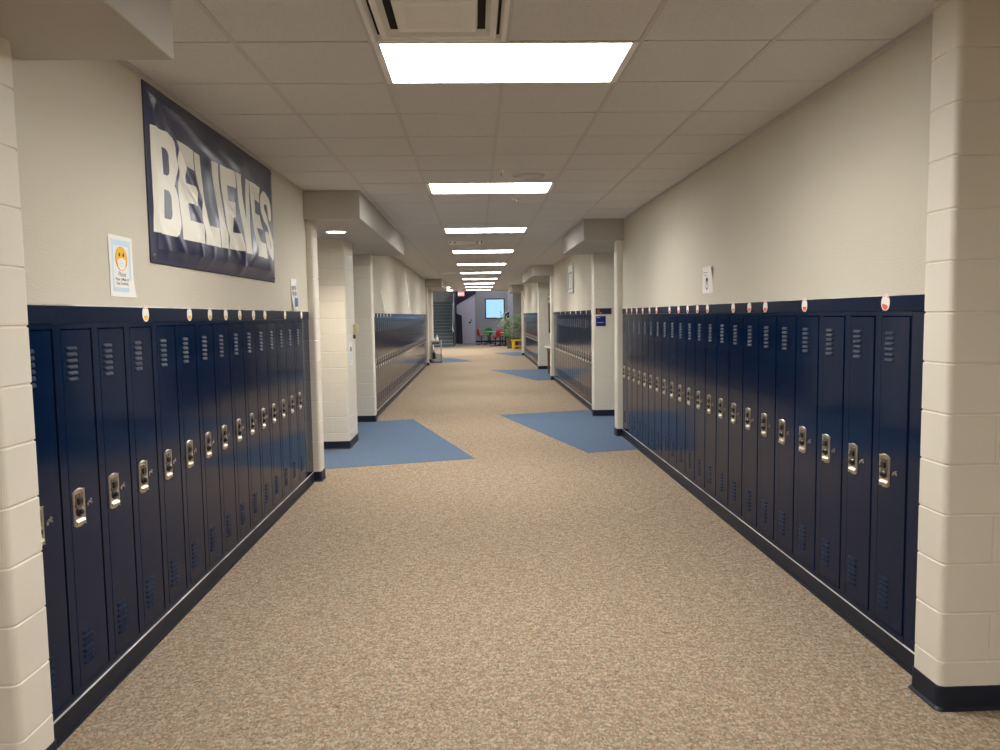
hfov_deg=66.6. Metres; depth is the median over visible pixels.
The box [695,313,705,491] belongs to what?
locker
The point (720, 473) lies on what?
vent
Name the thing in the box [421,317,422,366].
locker
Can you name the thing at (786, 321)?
locker
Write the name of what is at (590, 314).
locker
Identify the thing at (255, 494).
vent
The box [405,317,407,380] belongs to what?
locker
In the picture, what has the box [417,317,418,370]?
locker
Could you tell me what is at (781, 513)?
vent
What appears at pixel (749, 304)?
paper tag
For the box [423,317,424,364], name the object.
locker
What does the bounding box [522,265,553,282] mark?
soffit
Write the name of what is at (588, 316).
locker
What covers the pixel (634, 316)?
locker
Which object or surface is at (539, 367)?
baseboard
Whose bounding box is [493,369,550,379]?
carpet inset
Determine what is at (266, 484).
vent
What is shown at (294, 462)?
vent
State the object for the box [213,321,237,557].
locker
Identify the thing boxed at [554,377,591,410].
baseboard
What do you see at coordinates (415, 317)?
locker
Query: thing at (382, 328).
locker
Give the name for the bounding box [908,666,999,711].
baseboard
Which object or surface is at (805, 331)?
vent
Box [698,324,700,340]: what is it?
vent
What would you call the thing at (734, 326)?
vent
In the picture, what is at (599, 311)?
print
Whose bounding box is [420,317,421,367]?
locker
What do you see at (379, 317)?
locker
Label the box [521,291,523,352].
wall pier
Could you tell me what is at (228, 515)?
vent
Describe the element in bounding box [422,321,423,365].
locker
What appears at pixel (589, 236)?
soffit
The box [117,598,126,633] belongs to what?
vent
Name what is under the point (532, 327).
locker
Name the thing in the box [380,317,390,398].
locker
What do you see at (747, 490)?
vent
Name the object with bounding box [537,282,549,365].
wall pier
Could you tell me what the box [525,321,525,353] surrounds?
locker
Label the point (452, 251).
recessed light
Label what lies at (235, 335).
vent
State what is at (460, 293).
exit sign
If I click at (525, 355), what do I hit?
baseboard
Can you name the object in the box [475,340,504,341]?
baseboard
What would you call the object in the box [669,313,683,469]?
locker
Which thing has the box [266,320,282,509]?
locker
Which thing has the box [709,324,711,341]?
vent
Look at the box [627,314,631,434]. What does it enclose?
locker
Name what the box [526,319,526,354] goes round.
locker
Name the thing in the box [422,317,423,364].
locker
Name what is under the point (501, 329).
swivel chair
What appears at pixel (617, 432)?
baseboard
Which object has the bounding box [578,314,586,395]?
locker
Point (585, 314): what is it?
locker
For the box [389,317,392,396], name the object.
locker
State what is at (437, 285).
ceiling
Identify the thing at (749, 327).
vent
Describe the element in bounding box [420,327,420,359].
locker
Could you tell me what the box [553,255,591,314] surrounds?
wall
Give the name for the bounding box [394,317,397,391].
locker
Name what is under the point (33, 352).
vent
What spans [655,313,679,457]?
locker
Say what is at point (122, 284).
paper sign
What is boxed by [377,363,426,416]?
baseboard
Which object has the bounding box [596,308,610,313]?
photo strip
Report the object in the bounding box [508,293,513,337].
wall
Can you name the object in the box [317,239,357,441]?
wall pier
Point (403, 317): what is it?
locker
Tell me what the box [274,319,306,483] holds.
locker
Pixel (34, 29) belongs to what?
soffit
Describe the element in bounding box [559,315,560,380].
locker
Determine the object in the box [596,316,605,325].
room sign
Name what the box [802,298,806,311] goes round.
paper tag
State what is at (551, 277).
wall pier
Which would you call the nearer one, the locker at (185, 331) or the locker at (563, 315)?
the locker at (185, 331)
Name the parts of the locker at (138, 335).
lock plate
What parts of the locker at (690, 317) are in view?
lock plate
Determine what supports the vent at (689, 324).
attached to the locker at (690, 317)
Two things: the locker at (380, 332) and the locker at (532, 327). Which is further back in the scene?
the locker at (532, 327)
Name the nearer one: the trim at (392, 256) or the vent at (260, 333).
the vent at (260, 333)
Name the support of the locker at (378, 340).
on the baseboard at (399, 391)
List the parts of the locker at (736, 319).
lock plate, door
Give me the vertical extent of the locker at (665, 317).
1.531 m
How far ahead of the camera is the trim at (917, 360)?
3.40 m
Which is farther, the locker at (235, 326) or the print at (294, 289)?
the print at (294, 289)
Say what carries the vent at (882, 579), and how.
attached to the locker at (893, 352)
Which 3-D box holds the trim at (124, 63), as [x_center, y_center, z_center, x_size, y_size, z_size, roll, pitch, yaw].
[-1.829,-1.594,5.081,0.020,0.021,4.610,-1,4,-2]
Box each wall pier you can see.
[0,36,53,749]
[305,220,324,471]
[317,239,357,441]
[352,255,376,415]
[425,287,428,362]
[428,289,433,358]
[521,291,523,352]
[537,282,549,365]
[550,276,553,375]
[591,253,614,409]
[614,240,622,428]
[914,0,999,686]
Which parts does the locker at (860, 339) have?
lock plate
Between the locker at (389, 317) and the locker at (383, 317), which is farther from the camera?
the locker at (389, 317)
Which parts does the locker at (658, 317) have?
door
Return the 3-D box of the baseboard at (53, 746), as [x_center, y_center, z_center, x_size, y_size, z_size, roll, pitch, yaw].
[-2.450,1.419,2.699,1.652,0.100,0.247,-1,4,-2]
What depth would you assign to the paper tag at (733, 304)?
5.73 m
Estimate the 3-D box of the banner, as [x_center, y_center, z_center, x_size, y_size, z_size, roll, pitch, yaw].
[-1.785,-1.121,5.044,0.088,0.910,2.408,-1,4,-2]
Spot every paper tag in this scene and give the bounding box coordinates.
[142,305,148,321]
[187,307,191,320]
[208,307,211,319]
[224,308,227,319]
[731,302,734,312]
[747,301,750,311]
[763,300,766,311]
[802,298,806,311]
[881,294,889,310]
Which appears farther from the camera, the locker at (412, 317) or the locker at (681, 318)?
the locker at (412, 317)
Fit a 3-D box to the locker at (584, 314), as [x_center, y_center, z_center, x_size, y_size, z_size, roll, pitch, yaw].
[1.598,-0.447,15.306,0.285,1.531,0.304,-1,4,-2]
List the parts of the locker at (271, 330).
lock plate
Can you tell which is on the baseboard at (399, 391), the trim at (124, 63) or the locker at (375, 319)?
the locker at (375, 319)
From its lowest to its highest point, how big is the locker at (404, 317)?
1.531 m
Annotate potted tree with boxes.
[497,312,521,348]
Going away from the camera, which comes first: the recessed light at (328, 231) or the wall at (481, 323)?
the recessed light at (328, 231)
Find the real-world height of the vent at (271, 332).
0.145 m
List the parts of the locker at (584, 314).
door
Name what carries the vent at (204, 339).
attached to the locker at (206, 380)
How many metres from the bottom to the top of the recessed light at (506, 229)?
0.020 m
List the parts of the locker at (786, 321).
lock plate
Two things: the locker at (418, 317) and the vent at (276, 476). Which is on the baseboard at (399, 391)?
the locker at (418, 317)
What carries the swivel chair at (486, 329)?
on the floor
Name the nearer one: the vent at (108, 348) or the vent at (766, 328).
the vent at (108, 348)
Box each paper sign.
[108,234,136,296]
[291,278,297,308]
[349,342,352,365]
[381,289,384,311]
[702,265,712,292]
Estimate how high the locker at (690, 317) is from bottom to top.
1.531 m
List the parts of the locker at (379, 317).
door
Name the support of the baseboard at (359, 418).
attached to the wall pier at (362, 264)
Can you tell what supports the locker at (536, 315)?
on the baseboard at (525, 355)
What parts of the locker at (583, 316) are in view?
door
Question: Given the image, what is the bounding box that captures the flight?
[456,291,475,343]
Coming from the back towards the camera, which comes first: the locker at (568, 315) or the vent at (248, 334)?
the locker at (568, 315)
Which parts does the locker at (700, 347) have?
lock plate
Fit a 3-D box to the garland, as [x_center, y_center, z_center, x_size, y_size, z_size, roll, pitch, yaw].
[-2.248,-2.065,18.418,0.011,0.990,1.026,-1,4,-2]
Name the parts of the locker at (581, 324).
door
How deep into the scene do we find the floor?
3.98 m
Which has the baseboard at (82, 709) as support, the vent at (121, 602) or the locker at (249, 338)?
the locker at (249, 338)
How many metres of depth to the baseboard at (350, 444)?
9.51 m
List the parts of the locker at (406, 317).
door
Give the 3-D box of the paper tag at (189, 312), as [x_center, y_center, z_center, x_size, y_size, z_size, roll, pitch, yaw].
[-1.791,-0.353,4.391,0.001,0.082,0.074,-1,4,-2]
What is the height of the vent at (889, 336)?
0.145 m
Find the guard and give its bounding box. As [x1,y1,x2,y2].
[504,311,508,343]
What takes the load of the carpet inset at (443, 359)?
on the floor
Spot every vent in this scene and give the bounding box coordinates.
[30,349,36,387]
[48,656,54,694]
[66,346,78,381]
[83,624,94,663]
[103,343,113,375]
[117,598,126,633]
[133,341,142,370]
[146,575,154,607]
[160,339,167,366]
[171,557,177,585]
[182,337,188,362]
[192,540,197,567]
[201,336,207,359]
[210,526,215,550]
[219,335,223,356]
[226,513,231,536]
[234,334,237,354]
[241,502,244,523]
[247,333,250,352]
[253,492,257,512]
[259,332,262,350]
[265,483,268,502]
[270,331,272,348]
[275,475,278,493]
[279,330,282,347]
[285,468,287,484]
[293,461,295,477]
[301,455,303,470]
[356,0,509,42]
[448,241,483,244]
[688,323,690,339]
[697,458,699,474]
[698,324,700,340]
[708,465,710,482]
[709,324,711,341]
[719,472,722,490]
[720,325,723,342]
[732,480,735,500]
[733,325,736,344]
[746,489,749,510]
[748,326,751,345]
[761,499,766,521]
[764,326,768,347]
[779,511,784,534]
[782,327,787,349]
[799,523,805,549]
[802,328,808,352]
[822,538,828,566]
[826,329,832,354]
[848,555,856,585]
[853,330,861,357]
[878,575,887,608]
[884,331,894,361]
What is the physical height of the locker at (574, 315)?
1.531 m
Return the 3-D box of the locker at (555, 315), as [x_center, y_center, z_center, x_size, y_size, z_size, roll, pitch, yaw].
[1.491,-0.708,18.647,0.285,1.531,0.304,-1,4,-2]
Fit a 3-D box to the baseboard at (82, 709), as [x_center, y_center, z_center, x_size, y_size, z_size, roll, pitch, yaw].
[-1.928,1.213,5.239,0.296,0.099,4.845,-1,4,-2]
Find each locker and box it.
[27,324,74,721]
[52,323,109,700]
[63,323,139,666]
[116,322,187,612]
[121,322,165,637]
[168,321,222,573]
[174,321,206,591]
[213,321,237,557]
[221,320,272,519]
[222,320,262,530]
[226,320,250,543]
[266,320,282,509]
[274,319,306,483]
[276,319,291,500]
[277,319,299,491]
[374,318,378,409]
[377,318,380,407]
[379,317,393,394]
[379,318,382,405]
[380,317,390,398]
[381,317,384,403]
[381,317,388,400]
[383,317,386,401]
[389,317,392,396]
[392,317,395,393]
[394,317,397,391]
[396,317,398,389]
[397,317,399,388]
[399,317,401,387]
[400,317,402,385]
[401,317,403,384]
[403,317,405,383]
[404,317,406,381]
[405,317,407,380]
[406,317,408,379]
[408,317,409,378]
[409,317,410,377]
[410,317,411,376]
[411,317,412,375]
[412,317,413,375]
[413,317,414,374]
[414,317,415,373]
[415,317,417,371]
[415,319,416,372]
[416,317,417,367]
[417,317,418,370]
[418,317,419,369]
[419,317,420,368]
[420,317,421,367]
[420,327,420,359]
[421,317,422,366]
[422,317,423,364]
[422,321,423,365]
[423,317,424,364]
[424,317,425,363]
[524,321,524,352]
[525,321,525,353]
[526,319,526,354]
[527,315,527,354]
[528,315,528,348]
[530,320,530,357]
[531,315,531,351]
[532,327,532,358]
[533,315,533,356]
[534,323,534,360]
[535,315,535,348]
[536,315,536,361]
[537,326,537,362]
[555,315,556,377]
[556,315,557,378]
[557,315,558,378]
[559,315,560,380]
[560,315,561,381]
[562,315,563,382]
[563,315,564,383]
[565,315,566,384]
[567,315,568,386]
[568,315,570,388]
[570,315,571,388]
[572,314,584,390]
[574,315,575,391]
[576,314,585,393]
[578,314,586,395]
[580,315,582,397]
[582,314,587,398]
[585,314,588,401]
[587,314,589,402]
[590,314,591,404]
[623,314,626,431]
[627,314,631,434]
[632,314,636,438]
[637,314,642,443]
[643,314,648,447]
[649,314,654,452]
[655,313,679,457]
[662,313,681,463]
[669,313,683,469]
[677,313,686,475]
[685,313,695,483]
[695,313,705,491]
[705,313,716,499]
[716,313,729,508]
[728,312,771,519]
[742,312,776,531]
[757,312,781,544]
[774,312,796,558]
[793,311,862,575]
[815,311,870,594]
[840,311,879,617]
[869,311,912,643]
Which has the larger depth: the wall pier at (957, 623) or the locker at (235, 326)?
the locker at (235, 326)
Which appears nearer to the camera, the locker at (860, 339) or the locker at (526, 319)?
the locker at (860, 339)
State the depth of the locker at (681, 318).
7.24 m
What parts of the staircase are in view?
handrail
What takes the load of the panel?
attached to the wall pier at (543, 288)
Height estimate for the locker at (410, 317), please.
1.531 m
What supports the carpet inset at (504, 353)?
on the floor
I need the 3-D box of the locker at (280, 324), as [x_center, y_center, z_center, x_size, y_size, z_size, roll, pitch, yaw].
[-1.975,0.294,6.522,0.292,1.531,0.304,-1,4,-2]
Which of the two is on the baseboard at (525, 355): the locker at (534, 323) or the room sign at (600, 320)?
the locker at (534, 323)
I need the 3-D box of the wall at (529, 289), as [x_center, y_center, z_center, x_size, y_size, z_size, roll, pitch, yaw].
[1.252,-1.941,27.009,0.330,2.890,7.950,-1,4,-2]
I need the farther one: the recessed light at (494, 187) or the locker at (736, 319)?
the recessed light at (494, 187)
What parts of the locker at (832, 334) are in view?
lock plate, door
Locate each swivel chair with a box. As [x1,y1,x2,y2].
[477,329,485,344]
[484,328,492,343]
[490,329,500,346]
[498,328,506,344]
[504,329,511,345]
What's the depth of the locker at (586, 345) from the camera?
13.47 m
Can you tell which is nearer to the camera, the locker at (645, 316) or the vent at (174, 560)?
the vent at (174, 560)
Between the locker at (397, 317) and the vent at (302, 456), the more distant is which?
the locker at (397, 317)
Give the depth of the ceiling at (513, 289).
30.82 m
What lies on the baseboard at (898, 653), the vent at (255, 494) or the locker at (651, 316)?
the locker at (651, 316)
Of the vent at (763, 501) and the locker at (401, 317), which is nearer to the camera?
the vent at (763, 501)
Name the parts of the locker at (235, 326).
lock plate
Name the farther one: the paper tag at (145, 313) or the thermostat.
the thermostat
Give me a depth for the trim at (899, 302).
4.35 m
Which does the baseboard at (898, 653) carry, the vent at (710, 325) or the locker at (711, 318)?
the locker at (711, 318)
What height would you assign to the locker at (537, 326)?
1.531 m
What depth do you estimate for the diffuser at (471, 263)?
18.28 m
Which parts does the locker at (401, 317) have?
door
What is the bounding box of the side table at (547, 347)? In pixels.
[544,346,550,373]
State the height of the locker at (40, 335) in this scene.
1.531 m
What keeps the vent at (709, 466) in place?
attached to the locker at (711, 318)
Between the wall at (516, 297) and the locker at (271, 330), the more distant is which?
the wall at (516, 297)
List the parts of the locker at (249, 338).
lock plate, door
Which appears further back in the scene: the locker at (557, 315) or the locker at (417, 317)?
the locker at (417, 317)
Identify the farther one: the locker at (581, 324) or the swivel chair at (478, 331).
the swivel chair at (478, 331)
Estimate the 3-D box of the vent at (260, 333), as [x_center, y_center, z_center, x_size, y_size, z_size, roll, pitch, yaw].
[-1.835,-0.260,5.848,0.007,0.145,0.082,-1,4,-2]
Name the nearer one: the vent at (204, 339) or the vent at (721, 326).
the vent at (204, 339)
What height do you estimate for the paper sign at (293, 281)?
0.276 m
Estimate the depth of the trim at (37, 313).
3.62 m
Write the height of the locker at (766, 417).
1.531 m
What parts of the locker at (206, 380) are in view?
lock plate, door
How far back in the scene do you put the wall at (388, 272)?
15.90 m
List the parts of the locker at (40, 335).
lock plate, number plate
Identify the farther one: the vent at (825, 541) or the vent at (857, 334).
the vent at (825, 541)
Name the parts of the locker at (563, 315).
door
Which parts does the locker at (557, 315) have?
door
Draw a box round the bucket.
[435,351,440,358]
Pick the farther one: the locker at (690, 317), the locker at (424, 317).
the locker at (424, 317)
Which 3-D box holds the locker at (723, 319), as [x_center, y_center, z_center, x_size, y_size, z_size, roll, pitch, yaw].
[1.890,0.275,6.038,0.292,1.531,0.304,-1,4,-2]
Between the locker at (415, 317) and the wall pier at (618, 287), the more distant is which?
the locker at (415, 317)
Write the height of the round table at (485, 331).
0.729 m
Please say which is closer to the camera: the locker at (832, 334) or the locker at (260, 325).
the locker at (832, 334)
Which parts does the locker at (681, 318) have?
lock plate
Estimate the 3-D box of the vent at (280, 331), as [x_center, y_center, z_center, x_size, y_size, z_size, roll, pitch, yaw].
[-1.854,-0.307,6.456,0.007,0.145,0.082,-1,4,-2]
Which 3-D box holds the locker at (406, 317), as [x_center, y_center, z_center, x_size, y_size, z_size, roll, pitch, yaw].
[-2.357,-0.631,18.389,0.285,1.531,0.304,-1,4,-2]
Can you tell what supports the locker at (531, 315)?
on the baseboard at (525, 355)
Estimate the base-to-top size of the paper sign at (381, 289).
0.433 m
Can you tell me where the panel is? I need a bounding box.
[548,303,549,332]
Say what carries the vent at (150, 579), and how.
attached to the locker at (138, 335)
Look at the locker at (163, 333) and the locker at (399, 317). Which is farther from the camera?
the locker at (399, 317)
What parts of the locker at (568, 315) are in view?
door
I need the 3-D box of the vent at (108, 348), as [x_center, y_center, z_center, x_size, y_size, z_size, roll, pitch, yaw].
[-1.757,-0.070,3.418,0.007,0.145,0.082,-1,4,-2]
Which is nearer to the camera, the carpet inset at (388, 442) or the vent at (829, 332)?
the vent at (829, 332)
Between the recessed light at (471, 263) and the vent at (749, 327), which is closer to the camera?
the vent at (749, 327)
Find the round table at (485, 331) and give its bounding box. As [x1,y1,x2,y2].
[485,331,495,343]
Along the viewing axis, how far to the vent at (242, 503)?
5.33 m
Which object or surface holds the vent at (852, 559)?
attached to the locker at (860, 339)
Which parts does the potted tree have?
planter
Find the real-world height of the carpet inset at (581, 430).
0.003 m
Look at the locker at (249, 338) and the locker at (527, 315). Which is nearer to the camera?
the locker at (249, 338)
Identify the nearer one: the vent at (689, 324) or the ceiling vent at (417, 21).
the ceiling vent at (417, 21)
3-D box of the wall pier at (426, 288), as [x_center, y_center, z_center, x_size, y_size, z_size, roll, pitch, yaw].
[-3.195,-1.611,25.363,1.620,2.620,0.200,-1,4,-2]
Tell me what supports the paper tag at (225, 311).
attached to the wall at (80, 137)
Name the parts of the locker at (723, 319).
lock plate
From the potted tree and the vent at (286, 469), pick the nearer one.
the vent at (286, 469)
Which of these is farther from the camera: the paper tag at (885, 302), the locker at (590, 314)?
the locker at (590, 314)
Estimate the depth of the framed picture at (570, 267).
15.43 m
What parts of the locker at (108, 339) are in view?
lock plate, door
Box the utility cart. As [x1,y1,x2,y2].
[431,340,441,362]
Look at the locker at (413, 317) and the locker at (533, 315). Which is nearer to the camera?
the locker at (413, 317)
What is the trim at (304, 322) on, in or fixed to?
attached to the wall at (80, 137)
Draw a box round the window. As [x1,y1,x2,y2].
[485,298,504,318]
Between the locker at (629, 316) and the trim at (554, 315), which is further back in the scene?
the trim at (554, 315)
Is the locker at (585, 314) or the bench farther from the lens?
the bench
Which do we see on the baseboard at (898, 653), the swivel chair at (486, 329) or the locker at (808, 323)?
the locker at (808, 323)
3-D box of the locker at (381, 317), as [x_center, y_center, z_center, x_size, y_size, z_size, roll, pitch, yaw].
[-2.221,-0.300,14.137,0.285,1.531,0.304,-1,4,-2]
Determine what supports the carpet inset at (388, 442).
on the floor
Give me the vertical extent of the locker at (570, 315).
1.531 m
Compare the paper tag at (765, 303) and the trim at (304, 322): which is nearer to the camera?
the paper tag at (765, 303)
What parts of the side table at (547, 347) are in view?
leg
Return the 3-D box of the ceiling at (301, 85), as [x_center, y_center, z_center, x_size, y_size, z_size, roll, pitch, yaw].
[-0.391,-2.551,16.113,3.640,0.122,44.534,-1,4,-2]
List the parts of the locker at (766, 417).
lock plate, door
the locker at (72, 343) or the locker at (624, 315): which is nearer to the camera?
the locker at (72, 343)
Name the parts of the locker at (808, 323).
lock plate, door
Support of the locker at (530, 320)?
on the baseboard at (525, 355)
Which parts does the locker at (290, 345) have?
lock plate, door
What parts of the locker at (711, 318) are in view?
lock plate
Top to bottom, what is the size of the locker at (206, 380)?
1.531 m
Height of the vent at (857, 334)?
0.145 m
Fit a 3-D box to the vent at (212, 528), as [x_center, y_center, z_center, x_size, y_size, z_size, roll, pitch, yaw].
[-1.779,1.014,4.726,0.007,0.145,0.082,-1,4,-2]
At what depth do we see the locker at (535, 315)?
24.85 m
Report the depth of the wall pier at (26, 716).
2.61 m
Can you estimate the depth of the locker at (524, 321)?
30.57 m
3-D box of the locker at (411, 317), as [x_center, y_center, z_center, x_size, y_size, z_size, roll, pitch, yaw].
[-2.396,-0.726,19.604,0.285,1.531,0.304,-1,4,-2]
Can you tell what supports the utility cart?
on the carpet inset at (443, 359)
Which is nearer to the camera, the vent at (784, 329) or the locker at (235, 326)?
the vent at (784, 329)
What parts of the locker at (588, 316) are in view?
door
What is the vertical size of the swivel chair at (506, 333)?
0.910 m
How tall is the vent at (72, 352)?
0.145 m
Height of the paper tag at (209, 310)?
0.082 m
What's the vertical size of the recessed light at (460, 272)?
0.020 m
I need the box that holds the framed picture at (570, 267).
[566,262,573,293]
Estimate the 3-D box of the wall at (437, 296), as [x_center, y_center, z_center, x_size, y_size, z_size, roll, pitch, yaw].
[-4.407,-4.750,46.555,3.400,5.600,0.200,-1,4,-2]
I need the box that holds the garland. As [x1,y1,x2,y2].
[405,269,408,306]
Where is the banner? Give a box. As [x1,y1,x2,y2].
[141,79,274,282]
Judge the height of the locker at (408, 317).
1.531 m
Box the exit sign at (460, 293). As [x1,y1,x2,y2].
[458,289,463,295]
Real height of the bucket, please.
0.294 m
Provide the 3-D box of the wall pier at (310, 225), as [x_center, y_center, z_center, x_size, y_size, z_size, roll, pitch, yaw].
[-2.629,-0.229,7.636,1.620,2.620,0.200,-1,4,-2]
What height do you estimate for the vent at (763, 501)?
0.145 m
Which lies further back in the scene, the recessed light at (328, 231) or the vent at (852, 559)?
the recessed light at (328, 231)
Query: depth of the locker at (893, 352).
3.59 m
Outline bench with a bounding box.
[511,339,521,348]
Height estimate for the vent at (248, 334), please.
0.145 m
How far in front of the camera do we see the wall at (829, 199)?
4.36 m
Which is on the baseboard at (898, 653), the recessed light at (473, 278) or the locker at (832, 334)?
the locker at (832, 334)
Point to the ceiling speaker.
(524, 176)
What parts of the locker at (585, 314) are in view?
door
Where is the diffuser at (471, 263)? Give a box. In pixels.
[458,263,505,264]
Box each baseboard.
[46,739,56,749]
[53,472,314,748]
[314,468,326,481]
[324,433,358,449]
[357,414,377,421]
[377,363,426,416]
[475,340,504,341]
[524,353,537,366]
[538,366,547,368]
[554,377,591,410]
[591,409,614,415]
[614,427,621,435]
[622,429,914,675]
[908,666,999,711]
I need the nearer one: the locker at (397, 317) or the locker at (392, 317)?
the locker at (392, 317)
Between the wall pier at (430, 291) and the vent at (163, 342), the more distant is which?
the wall pier at (430, 291)
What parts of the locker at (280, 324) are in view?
lock plate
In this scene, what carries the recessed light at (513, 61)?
in the ceiling at (301, 85)
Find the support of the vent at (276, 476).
attached to the locker at (271, 330)
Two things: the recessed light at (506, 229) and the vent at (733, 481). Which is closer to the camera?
the vent at (733, 481)
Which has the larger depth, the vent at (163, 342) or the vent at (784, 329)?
the vent at (784, 329)
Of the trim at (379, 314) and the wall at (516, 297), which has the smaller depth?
the trim at (379, 314)
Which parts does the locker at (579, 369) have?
door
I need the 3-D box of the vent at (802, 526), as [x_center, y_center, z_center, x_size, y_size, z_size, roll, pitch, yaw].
[1.818,0.973,4.584,0.007,0.145,0.082,-1,4,-2]
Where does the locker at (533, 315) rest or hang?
on the baseboard at (525, 355)
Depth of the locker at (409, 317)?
19.00 m
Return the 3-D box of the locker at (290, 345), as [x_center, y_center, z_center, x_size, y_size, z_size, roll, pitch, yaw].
[-1.984,0.270,6.826,0.292,1.531,0.304,-1,4,-2]
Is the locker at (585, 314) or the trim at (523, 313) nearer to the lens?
the locker at (585, 314)
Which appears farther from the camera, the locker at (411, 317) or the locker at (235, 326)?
the locker at (411, 317)
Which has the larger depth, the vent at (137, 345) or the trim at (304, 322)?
the trim at (304, 322)
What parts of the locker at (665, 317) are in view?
lock plate, door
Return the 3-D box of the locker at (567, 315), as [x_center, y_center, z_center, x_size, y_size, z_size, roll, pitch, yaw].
[1.569,-0.518,16.217,0.285,1.531,0.304,-1,4,-2]
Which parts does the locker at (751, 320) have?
lock plate, door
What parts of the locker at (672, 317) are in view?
lock plate, door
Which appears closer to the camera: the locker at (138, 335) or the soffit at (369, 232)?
the locker at (138, 335)
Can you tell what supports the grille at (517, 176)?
attached to the ceiling speaker
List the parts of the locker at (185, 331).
lock plate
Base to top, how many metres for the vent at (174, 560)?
0.145 m
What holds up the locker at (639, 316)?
on the baseboard at (898, 653)
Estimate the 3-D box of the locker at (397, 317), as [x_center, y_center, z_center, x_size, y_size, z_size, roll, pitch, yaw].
[-2.289,-0.465,16.263,0.285,1.531,0.304,-1,4,-2]
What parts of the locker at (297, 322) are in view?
lock plate, door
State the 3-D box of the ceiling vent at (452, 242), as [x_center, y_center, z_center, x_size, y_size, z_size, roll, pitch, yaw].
[-0.575,-2.260,12.837,0.602,0.076,0.602,-1,4,-2]
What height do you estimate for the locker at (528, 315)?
1.531 m
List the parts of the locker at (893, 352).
lock plate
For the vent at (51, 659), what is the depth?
2.93 m
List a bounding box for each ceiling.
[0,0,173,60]
[126,0,937,291]
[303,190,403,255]
[425,279,446,291]
[508,284,522,293]
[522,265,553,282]
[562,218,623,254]
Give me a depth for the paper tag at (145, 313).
3.81 m
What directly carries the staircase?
on the floor
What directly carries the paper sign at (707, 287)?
attached to the wall at (829, 199)
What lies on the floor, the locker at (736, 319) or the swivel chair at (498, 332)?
the swivel chair at (498, 332)
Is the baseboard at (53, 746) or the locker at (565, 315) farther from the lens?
the locker at (565, 315)
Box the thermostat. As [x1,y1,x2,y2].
[353,324,357,338]
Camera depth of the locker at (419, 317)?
22.32 m
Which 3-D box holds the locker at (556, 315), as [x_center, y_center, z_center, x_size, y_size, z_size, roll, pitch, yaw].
[1.501,-0.684,18.343,0.285,1.531,0.304,-1,4,-2]
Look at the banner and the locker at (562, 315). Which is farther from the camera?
the locker at (562, 315)
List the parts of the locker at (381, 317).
door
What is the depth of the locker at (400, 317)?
16.87 m
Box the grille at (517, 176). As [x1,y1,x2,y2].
[515,174,542,178]
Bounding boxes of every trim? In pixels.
[27,303,308,323]
[115,60,303,192]
[301,319,313,476]
[374,313,425,317]
[392,256,424,278]
[523,313,537,314]
[554,310,590,314]
[554,315,554,375]
[622,293,924,313]
[623,13,932,219]
[903,311,925,652]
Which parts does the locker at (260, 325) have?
lock plate, door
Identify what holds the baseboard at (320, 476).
attached to the wall pier at (310, 225)
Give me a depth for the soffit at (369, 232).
8.02 m
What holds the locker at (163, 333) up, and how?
on the baseboard at (82, 709)
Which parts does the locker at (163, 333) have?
lock plate, door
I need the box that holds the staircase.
[433,292,455,346]
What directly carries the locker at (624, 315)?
on the baseboard at (898, 653)
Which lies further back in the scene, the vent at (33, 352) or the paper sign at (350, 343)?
the paper sign at (350, 343)
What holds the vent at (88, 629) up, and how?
attached to the locker at (72, 343)
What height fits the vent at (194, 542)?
0.145 m
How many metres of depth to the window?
46.88 m
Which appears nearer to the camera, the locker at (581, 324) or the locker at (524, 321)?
the locker at (581, 324)
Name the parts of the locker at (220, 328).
lock plate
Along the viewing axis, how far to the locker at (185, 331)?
4.39 m
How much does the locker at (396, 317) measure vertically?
1.531 m
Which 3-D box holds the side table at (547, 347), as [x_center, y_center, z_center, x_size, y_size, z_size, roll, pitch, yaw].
[1.688,-0.397,20.796,0.880,0.765,1.000,-1,4,-2]
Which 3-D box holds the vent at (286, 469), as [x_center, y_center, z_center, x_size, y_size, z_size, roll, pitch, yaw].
[-1.837,0.872,6.548,0.007,0.145,0.082,-1,4,-2]
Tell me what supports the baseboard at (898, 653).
attached to the wall at (829, 199)
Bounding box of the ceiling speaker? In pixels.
[512,173,545,179]
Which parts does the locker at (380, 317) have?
door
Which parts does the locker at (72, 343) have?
lock plate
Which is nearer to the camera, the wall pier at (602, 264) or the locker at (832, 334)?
the locker at (832, 334)
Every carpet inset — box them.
[324,419,474,468]
[430,358,472,362]
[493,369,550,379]
[497,352,523,355]
[501,410,635,452]
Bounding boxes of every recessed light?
[324,230,347,233]
[372,40,639,83]
[426,182,555,193]
[443,227,527,232]
[451,250,514,252]
[456,263,506,265]
[460,272,501,273]
[462,278,497,279]
[463,283,494,283]
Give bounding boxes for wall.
[11,55,307,323]
[373,256,425,313]
[433,291,455,306]
[456,291,507,340]
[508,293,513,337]
[513,294,521,347]
[523,283,537,312]
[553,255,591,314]
[622,21,932,313]
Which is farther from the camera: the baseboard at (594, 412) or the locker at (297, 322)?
the baseboard at (594, 412)
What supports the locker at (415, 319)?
on the baseboard at (399, 391)
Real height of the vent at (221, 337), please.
0.145 m
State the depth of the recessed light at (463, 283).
29.22 m
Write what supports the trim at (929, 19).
attached to the wall at (829, 199)
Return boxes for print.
[292,286,297,306]
[597,309,607,313]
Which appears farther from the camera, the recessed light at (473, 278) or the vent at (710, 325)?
the recessed light at (473, 278)
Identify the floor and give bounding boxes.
[57,342,999,749]
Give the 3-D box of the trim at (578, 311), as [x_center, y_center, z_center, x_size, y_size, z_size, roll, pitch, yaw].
[1.452,-1.280,15.652,0.026,0.076,6.700,-1,4,-2]
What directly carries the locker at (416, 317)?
on the baseboard at (399, 391)

